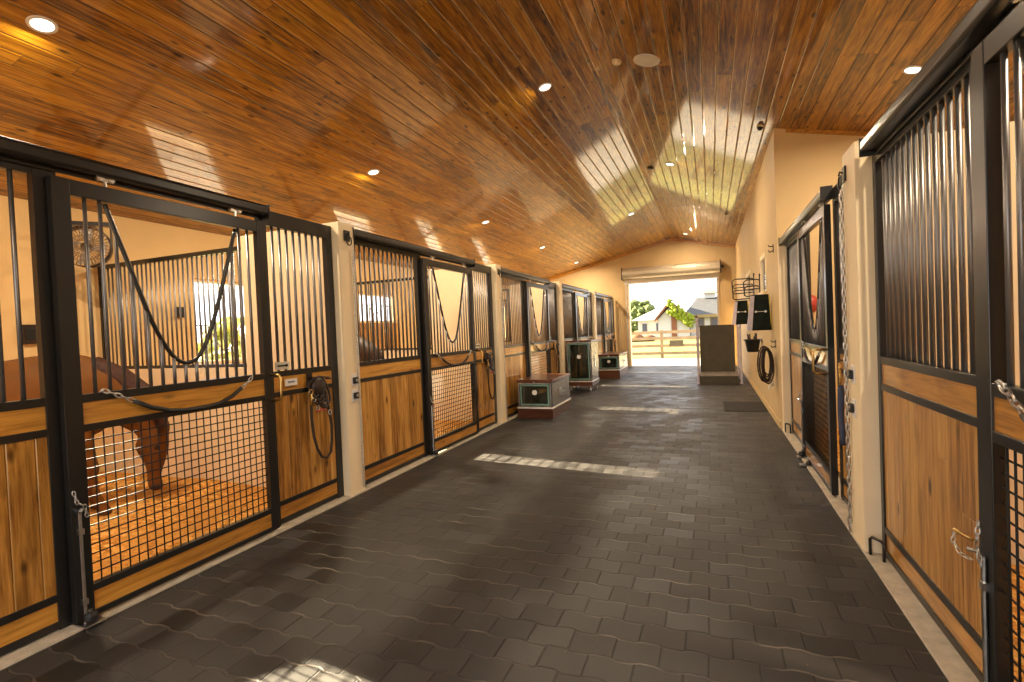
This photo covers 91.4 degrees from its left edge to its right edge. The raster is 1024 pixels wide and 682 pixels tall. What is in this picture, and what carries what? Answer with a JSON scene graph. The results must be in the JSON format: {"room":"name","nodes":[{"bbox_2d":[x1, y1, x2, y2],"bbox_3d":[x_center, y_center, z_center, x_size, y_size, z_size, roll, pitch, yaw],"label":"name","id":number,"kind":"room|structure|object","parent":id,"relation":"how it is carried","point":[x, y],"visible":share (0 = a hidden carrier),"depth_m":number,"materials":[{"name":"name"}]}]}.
{"room":"farm building","nodes":[
{"label":"farm building","id":0,"kind":"room"},
{"bbox_2d":[102,230,327,486],"bbox_3d":[-3.338,0.246,5.476,3.540,2.600,0.180,-2,1,22],"label":"wall partition","id":1,"kind":"structure","parent":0,"point":[143,373],"depth_m":5.15,"materials":[{"name":"paint"}]},
{"bbox_2d":[72,221,113,267],"bbox_3d":[-4.753,-1.067,5.632,0.470,0.514,0.541,-3,1,-26],"label":"fan","id":2,"kind":"object","parent":1,"relation":"attached to","point":[76,225],"visible":0.53,"depth_m":5.49,"materials":[{"name":"metal"}]},
{"bbox_2d":[97,246,242,368],"bbox_3d":[-3.860,-0.324,5.661,2.470,1.265,0.050,-2,1,22],"label":"grille","id":3,"kind":"object","parent":1,"relation":"in","point":[221,251],"visible":0.66,"depth_m":5.63,"materials":[{"name":"metal"}]},
{"bbox_2d":[0,195,508,471],"bbox_3d":[-3.456,-0.109,10.245,0.180,3.280,20.900,-2,1,22],"label":"wall","id":4,"kind":"structure","parent":0,"point":[141,240],"depth_m":6.39,"materials":[{"name":"beige paint"}]},
{"bbox_2d":[22,324,36,343],"bbox_3d":[-5.236,-0.073,5.441,0.060,0.212,0.170,-2,1,22],"label":"switch box","id":5,"kind":"object","parent":4,"relation":"attached to","point":[29,330],"visible":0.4,"depth_m":5.41,"materials":[{"name":"plastic"}]},
{"bbox_2d":[192,279,246,363],"bbox_3d":[-4.457,-0.294,7.745,0.080,1.260,1.110,-2,1,22],"label":"window","id":6,"kind":"structure","parent":4,"relation":"in","point":[195,280],"depth_m":7.57,"materials":[{"name":"beige paint"}]},
{"bbox_2d":[359,293,392,322],"bbox_3d":[-3.078,-0.732,11.250,0.080,0.650,1.350,-2,1,22],"label":"window","id":7,"kind":"structure","parent":4,"relation":"in","point":[363,294],"depth_m":11.33,"materials":[{"name":"beige paint"}]},
{"bbox_2d":[359,323,398,348],"bbox_3d":[-2.916,0.481,11.232,0.033,1.775,1.450,-2,1,22],"label":"door","id":8,"kind":"structure","parent":4,"relation":"in","point":[365,331],"depth_m":11.16,"materials":[{"name":"brown wood"}]},
{"bbox_2d":[323,221,365,495],"bbox_3d":[-1.606,0.178,4.787,0.190,2.580,0.210,-2,1,22],"label":"pillar","id":9,"kind":"structure","parent":0,"point":[344,295],"depth_m":4.69,"materials":[{"name":"beige paint"}]},
{"bbox_2d":[343,230,351,245],"bbox_3d":[-1.547,-0.971,4.720,0.041,0.147,0.080,-2,1,22],"label":"ring","id":10,"kind":"object","parent":9,"relation":"attached to","point":[346,233],"visible":1,"depth_m":4.71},
{"bbox_2d":[351,246,364,486],"bbox_3d":[-1.476,0.252,4.803,0.020,2.319,0.020,-3,1,-23],"label":"chain","id":11,"kind":"object","parent":10,"relation":"hanging from","point":[352,246],"visible":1,"depth_m":4.80,"materials":[{"name":"metal"}]},
{"bbox_2d":[351,374,357,386],"bbox_3d":[-1.489,0.374,4.759,0.036,0.116,0.090,-2,1,22],"label":"power socket","id":12,"kind":"object","parent":9,"relation":"attached to","point":[354,378],"visible":1,"depth_m":4.74,"materials":[{"name":"white plastic"}]},
{"bbox_2d":[384,269,488,420],"bbox_3d":[-1.990,0.118,8.876,3.540,2.600,0.180,-2,1,22],"label":"wall partition","id":13,"kind":"structure","parent":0,"point":[449,283],"depth_m":8.38,"materials":[{"name":"paint"}]},
{"bbox_2d":[357,276,430,350],"bbox_3d":[-2.512,-0.452,9.062,2.470,1.265,0.050,-2,1,22],"label":"grille","id":14,"kind":"object","parent":13,"relation":"in","point":[377,281],"visible":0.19,"depth_m":8.97,"materials":[{"name":"metal"}]},
{"bbox_2d":[198,331,699,358],"bbox_3d":[29.528,-1.105,74.362,240.000,0.300,240.000,-2,1,22],"label":"ground","id":15,"kind":"structure","parent":0,"point":[685,341],"depth_m":30.39,"materials":[{"name":"green plant"}]},
{"bbox_2d":[198,316,245,360],"bbox_3d":[-11.724,0.250,21.913,3.438,2.709,3.368,-2,1,22],"label":"tree","id":16,"kind":"object","parent":15,"relation":"on","point":[227,317],"visible":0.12,"depth_m":20.95,"materials":[{"name":"green plant"}]},
{"bbox_2d":[630,299,655,331],"bbox_3d":[20.195,-3.765,78.923,5.965,5.640,5.466,-2,1,22],"label":"tree","id":17,"kind":"object","parent":15,"relation":"on","point":[636,306],"visible":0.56,"depth_m":77.97,"materials":[{"name":"green plant"}]},
{"bbox_2d":[632,301,687,336],"bbox_3d":[18.845,-2.691,62.929,6.100,4.250,10.000,-2,1,22],"label":"outbuilding","id":18,"kind":"object","parent":15,"relation":"on","point":[646,322],"visible":0.38,"depth_m":59.42,"materials":[{"name":"paint"}]},
{"bbox_2d":[631,330,699,357],"bbox_3d":[6.968,0.136,22.930,28.000,1.280,0.210,-2,1,22],"label":"rail fence","id":19,"kind":"object","parent":15,"relation":"on","point":[672,343],"visible":0.1,"depth_m":22.86,"materials":[{"name":"wood"}]},
{"bbox_2d":[654,288,717,339],"bbox_3d":[21.287,-2.970,51.018,12.150,5.100,10.517,-2,1,22],"label":"house","id":20,"kind":"object","parent":15,"relation":"on","point":[669,318],"visible":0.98,"depth_m":48.55,"materials":[{"name":"grey"}]},
{"bbox_2d":[0,365,948,681],"bbox_3d":[2.031,1.306,8.124,4.030,0.120,20.900,-2,1,22],"label":"floor","id":21,"kind":"structure","parent":0,"point":[648,529],"depth_m":2.99,"materials":[{"name":"brick"}]},
{"bbox_2d":[516,373,570,418],"bbox_3d":[0.608,0.960,8.954,0.680,0.655,1.166,-2,1,22],"label":"box","id":22,"kind":"object","parent":21,"relation":"on","point":[540,395],"visible":1,"depth_m":8.49,"materials":[{"name":"brown wood"}]},
{"bbox_2d":[566,339,599,391],"bbox_3d":[1.725,0.575,12.027,0.660,1.199,0.786,-2,1,22],"label":"base cabinet","id":23,"kind":"object","parent":21,"relation":"on","point":[582,355],"visible":0.98,"depth_m":11.70,"materials":[{"name":"brown wood"}]},
{"bbox_2d":[598,351,627,378],"bbox_3d":[3.071,0.707,15.007,0.660,0.700,1.546,-2,1,22],"label":"box","id":24,"kind":"object","parent":21,"relation":"on","point":[612,365],"visible":0.94,"depth_m":14.35,"materials":[{"name":"brown wood"}]},
{"bbox_2d":[695,315,742,383],"bbox_3d":[5.184,0.178,12.558,1.025,1.680,1.180,-2,1,22],"label":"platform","id":25,"kind":"object","parent":21,"relation":"on","point":[716,353],"visible":0.87,"depth_m":12.98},
{"bbox_2d":[723,401,767,411],"bbox_3d":[4.058,1.142,8.741,0.650,0.010,1.050,-2,1,22],"label":"floor mat","id":26,"kind":"object","parent":21,"relation":"on","point":[728,405],"visible":1,"depth_m":8.66,"materials":[{"name":"black rubber"}]},
{"bbox_2d":[485,264,506,422],"bbox_3d":[-0.258,0.050,8.188,0.190,2.580,0.210,-2,1,22],"label":"pillar","id":27,"kind":"structure","parent":0,"point":[496,280],"depth_m":8.09,"materials":[{"name":"beige paint"}]},
{"bbox_3d":[-0.200,-1.099,8.121,0.041,0.147,0.080,-2,1,22],"label":"ring","id":28,"kind":"object","parent":27,"relation":"attached to","visible":0},
{"bbox_2d":[501,278,507,418],"bbox_3d":[-0.129,0.124,8.203,0.020,2.319,0.020,-3,1,-23],"label":"chain","id":29,"kind":"object","parent":28,"relation":"hanging from","point":[501,278],"visible":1,"depth_m":8.20,"materials":[{"name":"metal"}]},
{"bbox_2d":[0,0,1023,285],"bbox_3d":[1.833,-2.619,7.947,11.700,1.496,21.100,-2,1,22],"label":"ceiling","id":30,"kind":"structure","parent":0,"point":[288,106],"depth_m":5.30,"materials":[{"name":"brown wood"}]},
{"bbox_2d":[25,15,58,33],"bbox_3d":[-3.275,-2.204,3.486,0.166,0.047,0.171,-2,1,28],"label":"recessed light","id":31,"kind":"object","parent":30,"relation":"in","point":[41,24],"visible":1,"depth_m":3.48,"materials":[{"name":"white glass"}]},
{"bbox_2d":[538,82,551,91],"bbox_3d":[0.390,-3.005,5.921,0.166,0.047,0.171,-2,1,28],"label":"recessed light","id":32,"kind":"object","parent":30,"relation":"in","point":[544,86],"visible":1,"depth_m":5.91,"materials":[{"name":"white glass"}]},
{"bbox_2d":[633,54,659,66],"bbox_3d":[1.453,-3.031,5.402,0.271,0.074,0.278,-2,1,28],"label":"ceiling speaker","id":33,"kind":"object","parent":30,"relation":"attached to","point":[645,60],"visible":1,"depth_m":5.38,"materials":[{"name":"beige plastic"}]},
{"bbox_2d":[902,65,922,73],"bbox_3d":[3.776,-2.551,4.704,0.166,0.047,0.171,-2,1,28],"label":"recessed light","id":34,"kind":"object","parent":30,"relation":"in","point":[914,69],"visible":0.8,"depth_m":4.70,"materials":[{"name":"white glass"}]},
{"bbox_2d":[505,283,546,373],"bbox_3d":[-0.643,-0.010,12.277,3.540,2.600,0.180,-2,1,22],"label":"wall partition","id":35,"kind":"structure","parent":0,"point":[537,294],"depth_m":11.68,"materials":[{"name":"paint"}]},
{"bbox_2d":[505,292,583,339],"bbox_3d":[0.705,-0.138,15.677,3.540,2.600,0.180,-2,1,22],"label":"wall partition","id":36,"kind":"structure","parent":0,"point":[580,299],"depth_m":15.01,"materials":[{"name":"paint"}]},
{"bbox_2d":[553,281,565,372],"bbox_3d":[1.089,-0.079,11.588,0.190,2.580,0.210,-2,1,22],"label":"pillar","id":37,"kind":"structure","parent":0,"point":[558,283],"depth_m":11.47,"materials":[{"name":"beige paint"}]},
{"bbox_2d":[589,291,598,372],"bbox_3d":[2.437,-0.207,14.988,0.190,2.580,0.210,-2,1,22],"label":"pillar","id":38,"kind":"structure","parent":0,"point":[593,293],"depth_m":14.87,"materials":[{"name":"beige paint"}]},
{"bbox_2d":[550,241,737,364],"bbox_3d":[4.097,-1.274,18.348,7.940,4.630,0.200,-2,1,22],"label":"wall","id":39,"kind":"structure","parent":0,"point":[605,278],"depth_m":17.87,"materials":[{"name":"beige paint"}]},
{"bbox_2d":[550,238,734,280],"bbox_3d":[3.907,-2.830,18.246,7.760,1.440,0.020,-2,1,22],"label":"trim","id":40,"kind":"structure","parent":39,"relation":"attached to","point":[671,239],"depth_m":17.89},
{"bbox_2d":[621,259,723,366],"bbox_3d":[5.618,-0.894,17.469,3.410,3.580,0.340,-2,1,22],"label":"roller door","id":41,"kind":"structure","parent":39,"relation":"in","point":[709,269],"depth_m":17.38,"materials":[{"name":"beige metal"}]},
{"bbox_2d":[624,273,718,283],"bbox_3d":[5.546,-2.214,17.550,3.180,0.180,0.070,-2,1,22],"label":"roller door","id":42,"kind":"structure","parent":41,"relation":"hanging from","point":[707,275],"depth_m":17.49,"materials":[{"name":"beige metal"}]},
{"bbox_2d":[627,278,719,366],"bbox_3d":[5.707,-0.648,17.728,3.090,3.070,0.250,-2,1,22],"label":"door frame","id":43,"kind":"structure","parent":39,"relation":"attached to","point":[628,286],"depth_m":18.18,"materials":[{"name":"beige paint"}]},
{"bbox_2d":[632,358,700,365],"bbox_3d":[7.552,0.937,19.591,18.500,0.270,4.500,-2,1,22],"label":"ground","id":44,"kind":"structure","parent":0,"point":[662,361],"depth_m":20.32,"materials":[{"name":"concrete"}]},
{"bbox_2d":[735,128,782,428],"bbox_3d":[5.581,-0.961,11.756,0.025,4.156,10.979,-2,1,22],"label":"wall","id":45,"kind":"structure","parent":0,"point":[759,229],"depth_m":8.15,"materials":[{"name":"beige paint"}]},
{"bbox_2d":[731,273,754,299],"bbox_3d":[4.639,-1.072,10.015,0.432,0.570,0.339,-2,1,22],"label":"rack","id":46,"kind":"object","parent":45,"relation":"attached to","point":[753,292],"visible":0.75,"depth_m":10.07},
{"bbox_2d":[732,300,748,324],"bbox_3d":[4.609,-0.574,10.093,0.333,0.478,0.116,-2,1,22],"label":"blanket","id":47,"kind":"object","parent":46,"relation":"hanging from","point":[741,309],"visible":0.96,"depth_m":10.06,"materials":[{"name":"black fabric"}]},
{"bbox_2d":[746,270,750,304],"bbox_3d":[5.493,-1.222,11.635,0.088,0.750,1.370,-2,1,22],"label":"window","id":48,"kind":"structure","parent":45,"relation":"in","point":[748,275],"depth_m":11.73,"materials":[{"name":"beige paint"}]},
{"bbox_2d":[743,273,759,296],"bbox_3d":[4.276,-0.913,8.899,0.292,0.570,0.191,-2,1,22],"label":"rack","id":49,"kind":"object","parent":45,"relation":"attached to","point":[744,289],"visible":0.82,"depth_m":8.91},
{"bbox_2d":[743,337,761,351],"bbox_3d":[4.357,0.065,9.039,0.314,0.263,0.300,-2,1,22],"label":"wall basket","id":50,"kind":"object","parent":45,"relation":"attached to","point":[752,345],"visible":0.97,"depth_m":8.95,"materials":[{"name":"black metal"}]},
{"bbox_2d":[746,294,771,330],"bbox_3d":[3.744,-0.433,7.588,0.348,0.543,0.116,-2,1,22],"label":"blanket","id":51,"kind":"object","parent":45,"relation":"attached to","point":[759,315],"visible":1,"depth_m":7.55,"materials":[{"name":"black fabric"}]},
{"bbox_2d":[742,368,780,428],"bbox_3d":[5.670,0.963,11.878,0.020,0.100,10.820,-2,1,22],"label":"baseboard","id":52,"kind":"structure","parent":45,"relation":"attached to","point":[776,419],"depth_m":8.69,"materials":[{"name":"beige paint"}]},
{"bbox_2d":[758,251,766,294],"bbox_3d":[4.222,-1.111,8.429,0.088,0.690,0.970,-2,1,22],"label":"window","id":53,"kind":"structure","parent":45,"relation":"in","point":[763,278],"depth_m":8.52,"materials":[{"name":"beige paint"}]},
{"bbox_3d":[3.726,0.043,7.135,0.070,0.120,0.050,-2,1,22],"label":"wall hook","id":54,"kind":"object","parent":45,"relation":"attached to","visible":0},
{"bbox_2d":[757,346,774,386],"bbox_3d":[3.645,0.366,7.177,0.228,0.600,0.282,-2,1,22],"label":"hose","id":55,"kind":"object","parent":54,"relation":"hanging from","point":[761,357],"visible":1,"depth_m":7.13,"materials":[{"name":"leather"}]},
{"bbox_2d":[777,244,791,431],"bbox_3d":[3.649,-0.042,6.582,0.200,2.500,0.120,-2,1,22],"label":"pillar","id":56,"kind":"structure","parent":0,"point":[781,250],"depth_m":6.55,"materials":[{"name":"beige paint"}]},
{"bbox_2d":[776,128,864,427],"bbox_3d":[5.333,-0.828,6.057,3.715,4.151,0.200,-2,1,22],"label":"wall","id":57,"kind":"structure","parent":0,"point":[806,163],"depth_m":6.50,"materials":[{"name":"beige paint"}]},
{"bbox_2d":[786,128,917,135],"bbox_3d":[5.279,-2.395,5.901,3.600,0.896,0.020,-2,1,22],"label":"trim","id":58,"kind":"structure","parent":57,"relation":"attached to","point":[788,130],"depth_m":6.38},
{"bbox_2d":[842,141,881,552],"bbox_3d":[2.316,0.045,3.222,0.200,2.580,0.290,-2,1,22],"label":"pillar","id":59,"kind":"structure","parent":0,"point":[858,185],"depth_m":3.12,"materials":[{"name":"beige paint"}]},
{"bbox_2d":[837,165,845,189],"bbox_3d":[2.188,-1.079,3.322,0.041,0.147,0.080,-2,1,22],"label":"ring","id":60,"kind":"object","parent":59,"relation":"attached to","point":[842,178],"visible":1,"depth_m":3.30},
{"bbox_2d":[838,188,852,531],"bbox_3d":[2.249,0.130,3.371,0.025,2.339,0.024,-3,1,-23],"label":"chain","id":61,"kind":"object","parent":60,"relation":"hanging from","point":[844,316],"visible":0.99,"depth_m":3.37,"materials":[{"name":"metal"}]},
{"bbox_2d":[847,365,855,383],"bbox_3d":[2.216,0.218,3.274,0.036,0.116,0.090,-2,1,22],"label":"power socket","id":62,"kind":"object","parent":59,"relation":"attached to","point":[850,372],"visible":1,"depth_m":3.25,"materials":[{"name":"white plastic"}]},
{"bbox_2d":[848,398,856,417],"bbox_3d":[2.225,0.438,3.279,0.036,0.116,0.090,-2,1,22],"label":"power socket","id":63,"kind":"object","parent":59,"relation":"attached to","point":[851,406],"visible":1,"depth_m":3.25,"materials":[{"name":"white plastic"}]},
{"bbox_2d":[900,120,1023,565],"bbox_3d":[4.061,-0.005,2.550,3.540,2.600,0.180,-2,1,22],"label":"wall partition","id":64,"kind":"structure","parent":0,"point":[1012,128],"depth_m":2.96,"materials":[{"name":"paint"}]},
{"bbox_3d":[2.036,1.315,8.122,11.500,0.100,20.900,-2,1,22],"label":"floor","id":65,"kind":"structure","parent":0,"visible":0},
{"bbox_2d":[89,471,266,580],"bbox_3d":[-4.396,1.558,2.635,3.470,0.124,5.950,-2,1,22],"label":"wood shavings","id":66,"kind":"object","parent":65,"relation":"on","point":[110,477],"visible":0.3,"depth_m":4.27},
{"bbox_2d":[4,355,169,515],"bbox_3d":[-4.326,0.828,4.206,2.407,1.492,0.585,-3,1,-28],"label":"horse","id":67,"kind":"object","parent":66,"relation":"on","point":[11,367],"visible":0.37,"depth_m":4.43},
{"bbox_2d":[0,386,578,670],"bbox_3d":[0.038,1.358,8.808,0.200,0.114,20.700,-2,1,22],"label":"curb","id":68,"kind":"object","parent":65,"relation":"on","point":[50,639],"visible":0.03,"depth_m":3.31,"materials":[{"name":"concrete"}]},
{"bbox_2d":[0,160,72,656],"bbox_3d":[-2.677,0.312,2.109,0.050,2.486,1.335,-2,1,22],"label":"panel","id":69,"kind":"object","parent":68,"relation":"on","point":[35,591],"visible":0.72,"depth_m":2.58,"materials":[{"name":"brown wood"}]},
{"bbox_2d":[0,135,269,219],"bbox_3d":[-2.422,-0.960,2.673,0.088,0.110,2.676,-2,1,22],"label":"door track","id":70,"kind":"object","parent":69,"relation":"attached to","point":[11,150],"visible":1,"depth_m":2.93,"materials":[{"name":"black metal"}]},
{"bbox_2d":[45,175,282,623],"bbox_3d":[-2.092,0.264,3.264,0.162,2.472,1.355,-2,1,22],"label":"door","id":71,"kind":"structure","parent":70,"relation":"hanging from","point":[80,413],"depth_m":3.00,"materials":[{"name":"black metal"}]},
{"bbox_2d":[100,375,252,412],"bbox_3d":[-2.109,0.357,3.262,0.041,0.216,1.001,-2,1,22],"label":"chain","id":72,"kind":"object","parent":71,"relation":"hanging from","point":[135,401],"visible":1,"depth_m":3.17,"materials":[{"name":"black metal"}]},
{"bbox_2d":[71,608,106,628],"bbox_3d":[-2.299,1.490,2.716,0.130,0.076,0.100,-2,1,22],"label":"floor guide","id":73,"kind":"object","parent":68,"relation":"on","point":[91,618],"visible":0.98,"depth_m":2.69,"materials":[{"name":"metal"}]},
{"bbox_2d":[254,211,343,525],"bbox_3d":[-1.804,0.209,4.315,0.050,2.526,0.805,-2,1,22],"label":"panel","id":74,"kind":"object","parent":68,"relation":"on","point":[307,481],"visible":0.78,"depth_m":4.31,"materials":[{"name":"brown wood"}]},
{"bbox_2d":[275,361,289,369],"bbox_3d":[-1.866,0.200,4.067,0.018,0.063,0.140,-2,1,22],"label":"latch","id":75,"kind":"object","parent":74,"relation":"attached to","point":[278,365],"depth_m":4.06,"materials":[{"name":"silver metal"}]},
{"bbox_2d":[284,377,297,386],"bbox_3d":[-1.833,0.341,4.149,0.009,0.070,0.145,-2,1,22],"label":"name plate","id":76,"kind":"object","parent":74,"relation":"attached to","point":[288,382],"visible":1,"depth_m":4.14,"materials":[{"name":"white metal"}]},
{"bbox_2d":[306,372,332,458],"bbox_3d":[-1.693,0.661,4.392,0.115,0.782,0.296,-2,1,22],"label":"halter","id":77,"kind":"object","parent":74,"relation":"attached to","point":[316,386],"visible":1,"depth_m":4.36,"materials":[{"name":"leather"}]},
{"bbox_2d":[354,241,428,484],"bbox_3d":[-1.329,0.184,5.509,0.050,2.486,1.335,-2,1,22],"label":"panel","id":78,"kind":"object","parent":68,"relation":"on","point":[393,391],"visible":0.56,"depth_m":5.49,"materials":[{"name":"brown wood"}]},
{"bbox_2d":[353,227,474,266],"bbox_3d":[-1.074,-1.088,6.073,0.088,0.110,2.676,-2,1,22],"label":"door track","id":79,"kind":"object","parent":78,"relation":"attached to","point":[358,235],"visible":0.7,"depth_m":5.70,"materials":[{"name":"black metal"}]},
{"bbox_2d":[420,256,482,454],"bbox_3d":[-0.745,0.136,6.664,0.162,2.472,1.355,-2,1,22],"label":"door","id":80,"kind":"structure","parent":79,"relation":"hanging from","point":[432,362],"depth_m":6.51,"materials":[{"name":"metal"}]},
{"bbox_2d":[434,350,471,365],"bbox_3d":[-0.761,0.229,6.662,0.041,0.216,1.001,-2,1,22],"label":"chain","id":81,"kind":"object","parent":80,"relation":"hanging from","point":[467,357],"visible":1,"depth_m":6.58,"materials":[{"name":"metal"}]},
{"bbox_2d":[466,263,497,430],"bbox_3d":[-0.456,0.081,7.715,0.050,2.526,0.805,-2,1,22],"label":"panel","id":82,"kind":"object","parent":68,"relation":"on","point":[487,406],"visible":0.65,"depth_m":7.76,"materials":[{"name":"brown wood"}]},
{"bbox_2d":[484,350,494,398],"bbox_3d":[-0.345,0.533,7.792,0.115,0.782,0.296,-2,1,22],"label":"halter","id":83,"kind":"object","parent":82,"relation":"attached to","point":[488,357],"visible":1,"depth_m":7.74,"materials":[{"name":"leather"}]},
{"bbox_2d":[501,274,527,416],"bbox_3d":[0.018,0.056,8.910,0.050,2.486,1.335,-2,1,22],"label":"panel","id":84,"kind":"object","parent":68,"relation":"on","point":[516,362],"visible":0.46,"depth_m":8.93,"materials":[{"name":"brown wood"}]},
{"bbox_2d":[501,267,549,284],"bbox_3d":[0.273,-1.216,9.473,0.088,0.110,2.676,-2,1,22],"label":"door track","id":85,"kind":"object","parent":84,"relation":"attached to","point":[504,271],"visible":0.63,"depth_m":9.26,"materials":[{"name":"black metal"}]},
{"bbox_2d":[524,279,555,375],"bbox_3d":[0.603,0.008,10.065,0.162,2.472,1.355,-2,1,22],"label":"door","id":86,"kind":"structure","parent":68,"relation":"on","point":[541,344],"depth_m":9.94,"materials":[{"name":"metal"}]},
{"bbox_2d":[544,282,558,372],"bbox_3d":[0.892,-0.048,11.116,0.050,2.526,0.805,-2,1,22],"label":"panel","id":87,"kind":"object","parent":68,"relation":"on","point":[553,319],"visible":0.41,"depth_m":11.20,"materials":[{"name":"brown wood"}]},
{"bbox_2d":[553,342,559,372],"bbox_3d":[1.003,0.405,11.193,0.115,0.782,0.296,-2,1,22],"label":"halter","id":88,"kind":"object","parent":87,"relation":"attached to","point":[554,344],"visible":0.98,"depth_m":11.14,"materials":[{"name":"leather"}]},
{"bbox_2d":[562,288,574,387],"bbox_3d":[1.366,-0.072,12.310,0.050,2.486,1.335,-2,1,22],"label":"panel","id":89,"kind":"object","parent":68,"relation":"on","point":[568,296],"visible":0.33,"depth_m":12.40,"materials":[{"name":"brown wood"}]},
{"bbox_2d":[562,283,587,293],"bbox_3d":[1.621,-1.345,12.874,0.088,0.110,2.676,-2,1,22],"label":"door track","id":90,"kind":"object","parent":89,"relation":"attached to","point":[564,286],"visible":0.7,"depth_m":12.71,"materials":[{"name":"black metal"}]},
{"bbox_2d":[573,290,592,339],"bbox_3d":[1.950,-0.120,13.465,0.162,2.472,1.355,-2,1,22],"label":"door","id":91,"kind":"structure","parent":68,"relation":"on","point":[584,334],"depth_m":13.32,"materials":[{"name":"metal"}]},
{"bbox_2d":[583,291,592,338],"bbox_3d":[2.239,-0.176,14.516,0.050,2.526,0.805,-2,1,22],"label":"panel","id":92,"kind":"object","parent":68,"relation":"on","point":[589,298],"visible":0.31,"depth_m":14.67,"materials":[{"name":"metal"}]},
{"bbox_2d":[596,296,603,368],"bbox_3d":[2.713,-0.201,15.710,0.050,2.486,1.335,-2,1,22],"label":"panel","id":93,"kind":"object","parent":68,"relation":"on","point":[599,314],"visible":0.4,"depth_m":15.92,"materials":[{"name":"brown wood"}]},
{"bbox_2d":[602,297,615,352],"bbox_3d":[3.298,-0.249,16.866,0.162,2.472,1.355,-2,1,22],"label":"door","id":94,"kind":"structure","parent":68,"relation":"on","point":[607,330],"depth_m":16.75,"materials":[{"name":"metal"}]},
{"bbox_2d":[608,298,615,351],"bbox_3d":[3.587,-0.304,17.917,0.050,2.526,0.805,-2,1,22],"label":"panel","id":95,"kind":"object","parent":68,"relation":"on","point":[612,299],"visible":0.21,"depth_m":18.07,"materials":[{"name":"metal"}]},
{"bbox_2d":[434,420,471,436],"bbox_3d":[-2.590,1.380,7.192,3.470,0.130,3.460,-2,1,22],"label":"wood shavings","id":96,"kind":"object","parent":65,"relation":"on","point":[441,421],"visible":0.03,"depth_m":7.50},
{"bbox_2d":[359,336,384,361],"bbox_3d":[-2.541,0.706,6.454,2.407,1.492,0.585,-2,1,22],"label":"horse","id":97,"kind":"object","parent":96,"relation":"on","point":[361,343],"visible":0.06,"depth_m":6.01},
{"bbox_2d":[820,427,839,472],"bbox_3d":[4.800,1.132,4.313,3.520,0.128,3.530,-2,1,22],"label":"wood shavings","id":98,"kind":"object","parent":65,"relation":"on","point":[838,451],"visible":0.02,"depth_m":5.57},
{"bbox_2d":[782,429,979,681],"bbox_3d":[1.971,1.415,2.189,0.245,0.114,9.820,-2,1,22],"label":"curb","id":99,"kind":"object","parent":65,"relation":"on","point":[952,665],"visible":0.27,"depth_m":2.53,"materials":[{"name":"concrete"}]},
{"bbox_2d":[786,233,814,443],"bbox_3d":[3.395,-0.024,5.900,0.050,2.486,1.335,-2,1,22],"label":"panel","id":100,"kind":"object","parent":99,"relation":"on","point":[791,247],"visible":0.51,"depth_m":6.16,"materials":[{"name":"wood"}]},
{"bbox_2d":[778,185,832,245],"bbox_3d":[3.034,-1.245,5.284,0.088,0.110,2.676,-2,1,22],"label":"door track","id":101,"kind":"object","parent":100,"relation":"attached to","point":[825,194],"visible":0.97,"depth_m":4.70,"materials":[{"name":"black metal"}]},
{"bbox_2d":[796,202,838,494],"bbox_3d":[2.810,0.026,4.745,0.162,2.472,1.355,-2,1,22],"label":"door","id":102,"kind":"structure","parent":99,"relation":"on","point":[817,335],"depth_m":4.46,"materials":[{"name":"metal"}]},
{"bbox_2d":[800,340,821,364],"bbox_3d":[2.834,0.117,4.751,0.041,0.216,1.001,-2,1,22],"label":"chain","id":103,"kind":"object","parent":102,"relation":"hanging from","point":[802,346],"visible":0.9,"depth_m":4.81,"materials":[{"name":"metal"}]},
{"bbox_2d":[832,184,851,507],"bbox_3d":[2.519,0.039,3.693,0.050,2.526,0.805,-2,1,22],"label":"panel","id":104,"kind":"object","parent":99,"relation":"on","point":[835,201],"visible":0.21,"depth_m":4.00,"materials":[{"name":"black metal"}]},
{"bbox_2d":[837,359,845,445],"bbox_3d":[2.511,0.464,3.792,0.065,0.649,0.087,-2,1,22],"label":"lead rope","id":105,"kind":"object","parent":104,"relation":"hanging from","point":[840,398],"visible":0.97,"depth_m":3.78,"materials":[{"name":"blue fabric"}]},
{"bbox_2d":[868,536,885,562],"bbox_3d":[2.233,1.267,3.059,0.016,0.124,0.118,-3,1,-7],"label":"door stop","id":106,"kind":"object","parent":99,"relation":"on","point":[871,537],"visible":1,"depth_m":3.03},
{"bbox_2d":[872,59,983,681],"bbox_3d":[2.029,0.106,2.453,0.050,2.486,1.335,-2,1,22],"label":"panel","id":107,"kind":"object","parent":99,"relation":"on","point":[929,413],"visible":0.71,"depth_m":2.36,"materials":[{"name":"brown wood"}]},
{"bbox_2d":[859,0,1018,157],"bbox_3d":[1.631,-1.112,1.744,0.088,0.110,2.676,-2,1,22],"label":"door track","id":108,"kind":"object","parent":107,"relation":"attached to","point":[984,16],"visible":0.97,"depth_m":2.02,"materials":[{"name":"black metal"}]},
{"bbox_2d":[950,528,974,560],"bbox_3d":[1.816,0.818,2.015,0.051,0.100,0.090,-3,1,-18],"label":"chain","id":109,"kind":"object","parent":107,"relation":"hanging from","point":[954,530],"visible":1,"depth_m":2.02,"materials":[{"name":"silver metal"}]},
{"bbox_2d":[966,0,1023,681],"bbox_3d":[1.400,0.160,1.187,0.162,2.472,1.355,-2,1,22],"label":"door","id":110,"kind":"structure","parent":99,"relation":"on","point":[1001,428],"depth_m":1.71,"materials":[{"name":"metal"}]},
{"bbox_2d":[994,379,1023,421],"bbox_3d":[1.424,0.251,1.193,0.041,0.216,1.001,-2,1,22],"label":"chain","id":111,"kind":"object","parent":110,"relation":"hanging from","point":[1002,387],"visible":1,"depth_m":1.57,"materials":[{"name":"metal"}]},
{"bbox_2d":[1011,564,1023,681],"bbox_3d":[2.970,1.314,-0.304,3.520,0.114,5.930,-2,1,22],"label":"wood shavings","id":112,"kind":"object","parent":65,"relation":"on","point":[1021,567],"visible":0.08,"depth_m":2.42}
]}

